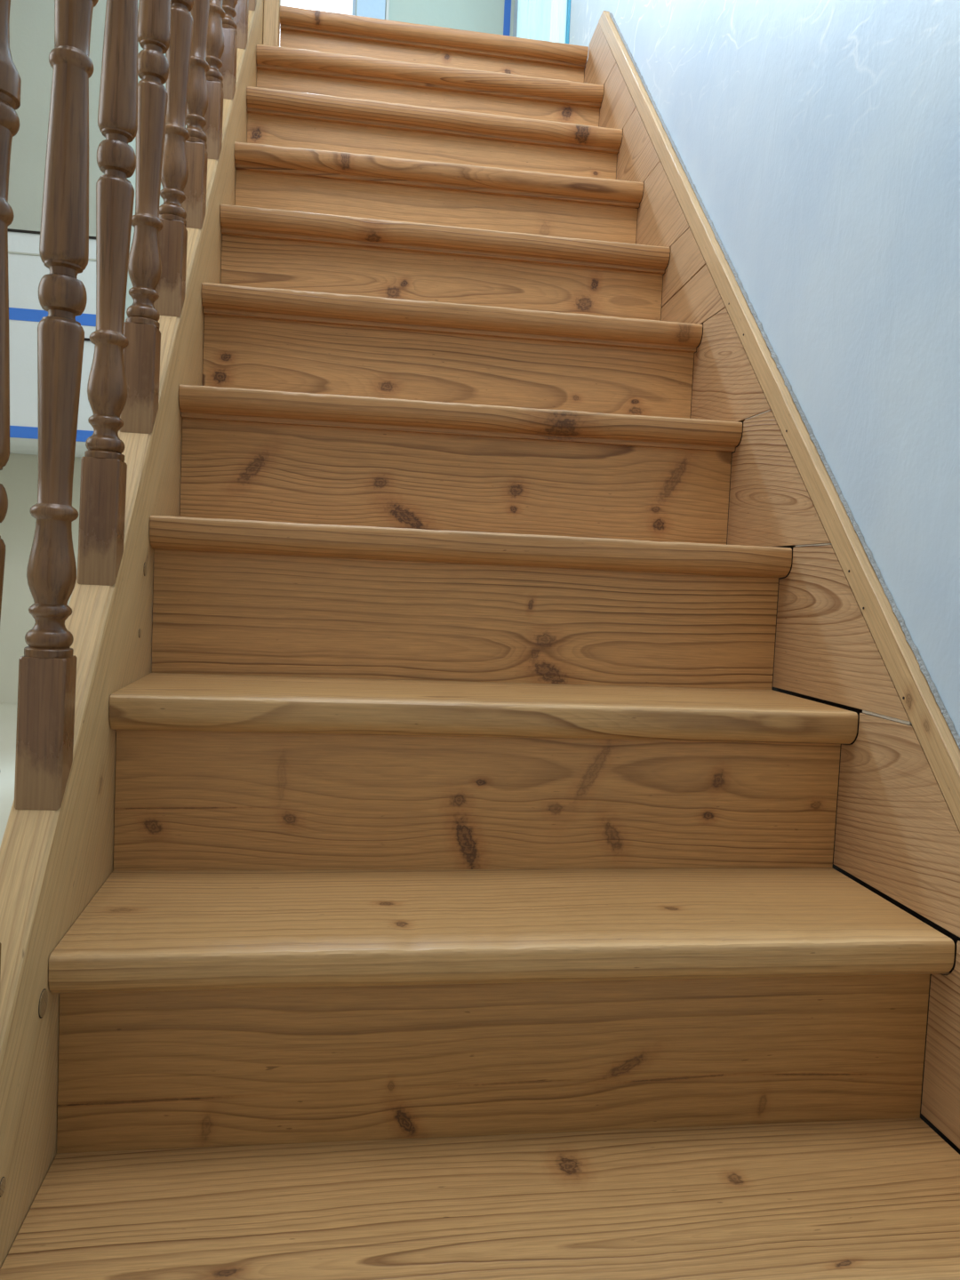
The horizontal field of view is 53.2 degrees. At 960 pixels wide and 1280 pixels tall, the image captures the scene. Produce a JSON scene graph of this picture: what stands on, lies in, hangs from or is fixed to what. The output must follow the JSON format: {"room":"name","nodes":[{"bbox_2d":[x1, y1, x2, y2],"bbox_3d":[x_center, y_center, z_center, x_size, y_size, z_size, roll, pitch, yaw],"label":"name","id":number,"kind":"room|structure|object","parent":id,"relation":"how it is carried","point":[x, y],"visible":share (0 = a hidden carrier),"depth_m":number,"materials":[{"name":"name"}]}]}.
{"room":"indoor staircase","nodes":[
{"label":"indoor staircase","id":0,"kind":"room"},
{"bbox_2d":[0,703,17,847],"bbox_3d":[-1.277,0.605,1.626,3.451,0.099,7.000,2,4,-9],"label":"floor","id":1,"kind":"structure","parent":0,"point":[8,711],"depth_m":3.43,"materials":[{"name":"beige paint"}]},
{"bbox_2d":[0,0,263,1269],"bbox_3d":[-0.461,-0.510,1.537,0.043,2.470,2.432,2,4,-9],"label":"string","id":2,"kind":"object","parent":1,"relation":"on","point":[53,863],"visible":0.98,"depth_m":0.91,"materials":[{"name":"brown wood"}]},
{"bbox_2d":[0,0,21,974],"bbox_3d":[-0.332,-0.108,0.634,0.039,0.900,0.039,3,3,-9],"label":"baluster","id":3,"kind":"object","parent":2,"relation":"on","point":[10,78],"visible":1,"depth_m":0.62,"materials":[{"name":"brown wood"}]},
{"bbox_2d":[13,0,98,810],"bbox_3d":[-0.349,-0.306,0.803,0.039,0.900,0.039,3,3,-9],"label":"baluster","id":4,"kind":"object","parent":2,"relation":"on","point":[47,668],"visible":1,"depth_m":0.80,"materials":[{"name":"brown wood"}]},
{"bbox_2d":[76,0,138,585],"bbox_3d":[-0.369,-0.506,0.974,0.039,0.900,0.039,3,3,-9],"label":"baluster","id":5,"kind":"object","parent":2,"relation":"on","point":[103,466],"visible":1,"depth_m":0.97,"materials":[{"name":"brown wood"}]},
{"bbox_2d":[120,0,171,433],"bbox_3d":[-0.388,-0.697,1.137,0.039,0.900,0.039,3,3,-9],"label":"baluster","id":6,"kind":"object","parent":2,"relation":"on","point":[141,356],"visible":0.95,"depth_m":1.14,"materials":[{"name":"brown wood"}]},
{"bbox_2d":[153,0,194,317],"bbox_3d":[-0.407,-0.894,1.306,0.039,0.900,0.039,3,3,-9],"label":"baluster","id":7,"kind":"object","parent":2,"relation":"on","point":[171,289],"visible":0.89,"depth_m":1.31,"materials":[{"name":"brown wood"}]},
{"bbox_2d":[181,0,209,228],"bbox_3d":[-0.427,-1.085,1.469,0.039,0.900,0.039,3,3,-9],"label":"baluster","id":8,"kind":"object","parent":2,"relation":"on","point":[195,190],"visible":0.66,"depth_m":1.47,"materials":[{"name":"brown wood"}]},
{"bbox_2d":[202,0,224,159],"bbox_3d":[-0.445,-1.271,1.628,0.039,0.900,0.039,2,3,-9],"label":"baluster","id":9,"kind":"object","parent":2,"relation":"on","point":[213,116],"visible":0.75,"depth_m":1.63,"materials":[{"name":"brown wood"}]},
{"bbox_2d":[218,0,237,99],"bbox_3d":[-0.464,-1.469,1.798,0.039,0.900,0.039,2,3,-9],"label":"baluster","id":10,"kind":"object","parent":2,"relation":"on","point":[228,70],"visible":0.56,"depth_m":1.80,"materials":[{"name":"brown wood"}]},
{"bbox_2d":[232,0,248,48],"bbox_3d":[-0.484,-1.671,1.970,0.039,0.900,0.039,2,3,-9],"label":"baluster","id":11,"kind":"object","parent":2,"relation":"on","point":[242,8],"visible":0.53,"depth_m":1.98,"materials":[{"name":"brown wood"}]},
{"bbox_2d":[248,0,256,10],"bbox_3d":[-0.502,-1.851,2.124,0.039,0.900,0.039,2,3,-9],"label":"baluster","id":12,"kind":"object","parent":2,"relation":"on","point":[252,3],"visible":0.44,"depth_m":2.13,"materials":[{"name":"brown wood"}]},
{"bbox_2d":[178,384,742,544],"bbox_3d":[-0.030,-0.245,1.487,0.813,0.206,0.222,2,4,-9],"label":"stair step","id":13,"kind":"structure","parent":2,"relation":"attached to","point":[247,454],"depth_m":1.40,"materials":[{"name":"brown wood"}]},
{"bbox_2d":[201,282,702,418],"bbox_3d":[-0.050,-0.450,1.662,0.813,0.207,0.224,2,4,-9],"label":"stair step","id":14,"kind":"structure","parent":13,"relation":"on","point":[263,339],"depth_m":1.57,"materials":[{"name":"brown wood"}]},
{"bbox_2d":[220,204,670,320],"bbox_3d":[-0.069,-0.652,1.838,0.813,0.203,0.222,2,4,-9],"label":"stair step","id":15,"kind":"structure","parent":14,"relation":"on","point":[261,247],"depth_m":1.75,"materials":[{"name":"brown wood"}]},
{"bbox_2d":[234,141,643,243],"bbox_3d":[-0.088,-0.855,2.009,0.813,0.205,0.215,2,4,-9],"label":"stair step","id":16,"kind":"structure","parent":15,"relation":"on","point":[267,176],"depth_m":1.92,"materials":[{"name":"brown wood"}]},
{"bbox_2d":[246,86,622,179],"bbox_3d":[-0.106,-1.054,2.177,0.813,0.202,0.216,2,4,-9],"label":"stair step","id":17,"kind":"structure","parent":16,"relation":"on","point":[275,117],"depth_m":2.09,"materials":[{"name":"brown wood"}]},
{"bbox_2d":[256,44,603,126],"bbox_3d":[-0.125,-1.253,2.345,0.813,0.198,0.214,2,4,-9],"label":"stair step","id":18,"kind":"structure","parent":17,"relation":"on","point":[278,68],"depth_m":2.25,"materials":[{"name":"brown wood"}]},
{"bbox_2d":[263,0,280,46],"bbox_3d":[-0.490,-1.903,2.314,0.050,1.074,0.070,2,4,-9],"label":"post","id":19,"kind":"object","parent":18,"relation":"on","point":[271,17],"visible":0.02,"depth_m":2.31,"materials":[{"name":"brown wood"}]},
{"bbox_2d":[280,5,588,82],"bbox_3d":[-0.124,-1.448,2.505,0.777,0.200,0.194,2,4,-9],"label":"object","id":20,"kind":"structure","parent":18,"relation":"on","point":[300,28],"depth_m":2.42,"materials":[{"name":"brown wood"}]},
{"bbox_2d":[0,1117,959,1279],"bbox_3d":[0.047,0.565,0.789,0.813,0.198,0.220,2,4,-9],"label":"stair step","id":21,"kind":"structure","parent":1,"relation":"on","point":[875,1199],"depth_m":0.78,"materials":[{"name":"brown wood"}]},
{"bbox_2d":[48,867,954,1152],"bbox_3d":[0.027,0.364,0.966,0.813,0.204,0.229,2,4,-9],"label":"stair step","id":22,"kind":"structure","parent":21,"relation":"on","point":[198,1008],"depth_m":0.89,"materials":[{"name":"brown wood"}]},
{"bbox_2d":[109,672,857,871],"bbox_3d":[0.008,0.162,1.143,0.813,0.202,0.220,2,4,-9],"label":"stair step","id":23,"kind":"structure","parent":22,"relation":"on","point":[213,772],"depth_m":1.06,"materials":[{"name":"brown wood"}]},
{"bbox_2d":[149,515,791,689],"bbox_3d":[-0.011,-0.041,1.315,0.813,0.205,0.219,2,4,-9],"label":"stair step","id":24,"kind":"structure","parent":23,"relation":"on","point":[231,596],"depth_m":1.23,"materials":[{"name":"brown wood"}]},
{"bbox_2d":[0,453,81,703],"bbox_3d":[-2.394,-1.937,4.683,1.780,4.500,0.100,2,4,-9],"label":"wall","id":25,"kind":"structure","parent":0,"point":[19,476],"depth_m":4.75,"materials":[{"name":"beige paint"}]},
{"bbox_2d":[8,231,95,457],"bbox_3d":[-2.354,-1.330,4.345,1.800,0.865,0.640,2,4,-9],"label":"wall","id":26,"kind":"structure","parent":0,"point":[26,272],"depth_m":4.09,"materials":[{"name":"white paint"}]},
{"bbox_2d":[9,425,93,441],"bbox_3d":[-2.286,-0.902,4.058,1.680,0.049,0.002,2,4,-9],"label":"tape","id":27,"kind":"object","parent":26,"relation":"attached to","point":[15,431],"visible":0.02,"depth_m":4.11,"materials":[{"name":"blue plastic"}]},
{"bbox_2d":[8,228,95,239],"bbox_3d":[-2.288,-1.740,3.998,1.800,0.010,0.007,2,4,-9],"label":"trim","id":28,"kind":"structure","parent":26,"relation":"attached to","point":[9,229],"depth_m":4.05,"materials":[{"name":"black"}]},
{"bbox_2d":[8,251,95,261],"bbox_3d":[-2.292,-1.649,4.006,1.800,0.007,0.004,2,4,-9],"label":"trim","id":29,"kind":"structure","parent":26,"relation":"attached to","point":[15,252],"depth_m":4.06,"materials":[{"name":"grey paint"}]},
{"bbox_2d":[8,307,95,326],"bbox_3d":[-2.264,-1.395,4.029,1.680,0.050,0.002,2,4,-9],"label":"tape","id":30,"kind":"object","parent":26,"relation":"attached to","point":[14,314],"visible":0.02,"depth_m":4.08,"materials":[{"name":"blue plastic"}]},
{"bbox_2d":[8,0,106,236],"bbox_3d":[-2.272,-2.956,4.177,1.800,2.395,0.100,2,4,-9],"label":"wall","id":31,"kind":"structure","parent":0,"point":[31,21],"depth_m":4.22,"materials":[{"name":"grey paint"}]},
{"bbox_2d":[124,0,514,321],"bbox_3d":[-0.591,-2.499,3.698,1.451,3.100,0.100,2,4,-9],"label":"wall","id":32,"kind":"structure","parent":0,"point":[484,16],"depth_m":3.72,"materials":[{"name":"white paint"}]},
{"bbox_2d":[352,0,356,15],"bbox_3d":[-0.803,-2.981,3.634,0.698,1.650,0.060,2,4,-9],"label":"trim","id":33,"kind":"structure","parent":32,"relation":"in","point":[354,1],"depth_m":3.69,"materials":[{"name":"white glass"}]},
{"bbox_2d":[356,0,385,19],"bbox_3d":[-0.401,-2.785,3.650,0.108,2.307,0.012,2,4,-9],"label":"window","id":34,"kind":"structure","parent":32,"relation":"attached to","point":[375,9],"depth_m":3.67,"materials":[{"name":"glass"}]},
{"bbox_2d":[385,0,389,19],"bbox_3d":[-0.339,-2.783,3.660,0.010,2.307,0.010,2,4,-9],"label":"trim","id":35,"kind":"structure","parent":32,"relation":"attached to","point":[388,1],"depth_m":3.68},
{"bbox_2d":[503,0,511,35],"bbox_3d":[0.115,-2.621,3.743,0.026,2.000,0.002,2,4,-9],"label":"tape","id":36,"kind":"object","parent":32,"relation":"attached to","point":[508,3],"visible":0.02,"depth_m":3.75,"materials":[{"name":"blue plastic"}]},
{"bbox_2d":[512,0,959,736],"bbox_3d":[0.566,-1.588,1.094,0.120,4.500,5.700,2,4,-9],"label":"wall","id":37,"kind":"structure","parent":0,"point":[819,140],"depth_m":1.17,"materials":[{"name":"blue paint"}]},
{"bbox_2d":[516,0,565,43],"bbox_3d":[0.214,-2.600,3.183,0.015,2.040,0.900,2,4,-9],"label":"plastic sheet","id":38,"kind":"object","parent":37,"relation":"attached to","point":[559,24],"visible":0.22,"depth_m":3.08,"materials":[{"name":"clear plastic"}]},
{"bbox_2d":[565,0,570,43],"bbox_3d":[0.290,-2.571,2.735,0.002,2.050,0.041,2,4,-9],"label":"tape","id":39,"kind":"object","parent":38,"relation":"attached to","point":[568,13],"visible":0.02,"depth_m":2.78,"materials":[{"name":"blue plastic"}]},
{"bbox_2d":[598,10,959,1154],"bbox_3d":[0.389,-0.336,1.507,0.017,2.266,2.248,2,4,-9],"label":"strip","id":40,"kind":"object","parent":37,"relation":"attached to","point":[937,740],"visible":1,"depth_m":1.18,"materials":[{"name":"beige wood"}]},
{"bbox_2d":[584,22,615,93],"bbox_3d":[0.299,-1.431,2.348,0.012,0.191,0.310,2,4,-9],"label":"panel","id":41,"kind":"object","parent":40,"relation":"attached to","point":[601,61],"visible":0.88,"depth_m":2.36,"materials":[{"name":"brown wood"}]},
{"bbox_2d":[599,62,636,135],"bbox_3d":[0.318,-1.231,2.180,0.012,0.183,0.311,2,4,-9],"label":"panel","id":42,"kind":"object","parent":40,"relation":"attached to","point":[618,105],"visible":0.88,"depth_m":2.19,"materials":[{"name":"brown wood"}]},
{"bbox_2d":[616,107,660,187],"bbox_3d":[0.336,-1.034,2.011,0.012,0.185,0.311,2,4,-9],"label":"panel","id":43,"kind":"object","parent":40,"relation":"attached to","point":[637,157],"visible":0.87,"depth_m":2.02,"materials":[{"name":"brown wood"}]},
{"bbox_2d":[636,160,689,252],"bbox_3d":[0.355,-0.833,1.839,0.012,0.190,0.318,2,4,-9],"label":"panel","id":44,"kind":"object","parent":40,"relation":"attached to","point":[661,220],"visible":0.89,"depth_m":1.85,"materials":[{"name":"brown wood"}]},
{"bbox_2d":[661,227,706,306],"bbox_3d":[0.369,-0.676,1.712,0.012,0.102,0.219,2,4,-9],"label":"panel","id":45,"kind":"object","parent":40,"relation":"attached to","point":[686,260],"visible":0.95,"depth_m":1.72,"materials":[{"name":"brown wood"}]},
{"bbox_2d":[660,264,725,327],"bbox_3d":[0.372,-0.584,1.669,0.012,0.095,0.315,2,4,-9],"label":"panel","id":46,"kind":"object","parent":40,"relation":"attached to","point":[700,300],"visible":0.57,"depth_m":1.64,"materials":[{"name":"brown wood"}]},
{"bbox_2d":[690,307,771,423],"bbox_3d":[0.394,-0.427,1.492,0.012,0.192,0.313,2,4,-9],"label":"panel","id":47,"kind":"object","parent":40,"relation":"attached to","point":[726,387],"visible":0.86,"depth_m":1.51,"materials":[{"name":"brown wood"}]},
{"bbox_2d":[727,410,831,547],"bbox_3d":[0.413,-0.222,1.317,0.012,0.192,0.314,2,4,-9],"label":"panel","id":48,"kind":"object","parent":40,"relation":"attached to","point":[771,504],"visible":0.9,"depth_m":1.34,"materials":[{"name":"brown wood"}]},
{"bbox_2d":[772,544,911,725],"bbox_3d":[0.432,-0.018,1.144,0.012,0.192,0.317,2,4,-9],"label":"panel","id":49,"kind":"object","parent":40,"relation":"attached to","point":[826,648],"visible":0.95,"depth_m":1.17,"materials":[{"name":"brown wood"}]},
{"bbox_2d":[833,712,959,937],"bbox_3d":[0.451,0.183,0.972,0.012,0.185,0.316,2,4,-9],"label":"panel","id":50,"kind":"object","parent":40,"relation":"attached to","point":[897,832],"visible":0.98,"depth_m":1.01,"materials":[{"name":"brown wood"}]},
{"bbox_2d":[920,940,959,1148],"bbox_3d":[0.470,0.386,0.794,0.012,0.188,0.310,2,4,-9],"label":"panel","id":51,"kind":"object","parent":40,"relation":"attached to","point":[940,1099],"visible":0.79,"depth_m":0.92,"materials":[{"name":"brown wood"}]},
{"bbox_2d":[609,12,959,749],"bbox_3d":[0.416,-0.426,1.384,0.007,2.050,2.013,2,4,-9],"label":"trim","id":52,"kind":"structure","parent":37,"relation":"attached to","point":[895,610],"depth_m":1.23,"materials":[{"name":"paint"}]}
]}

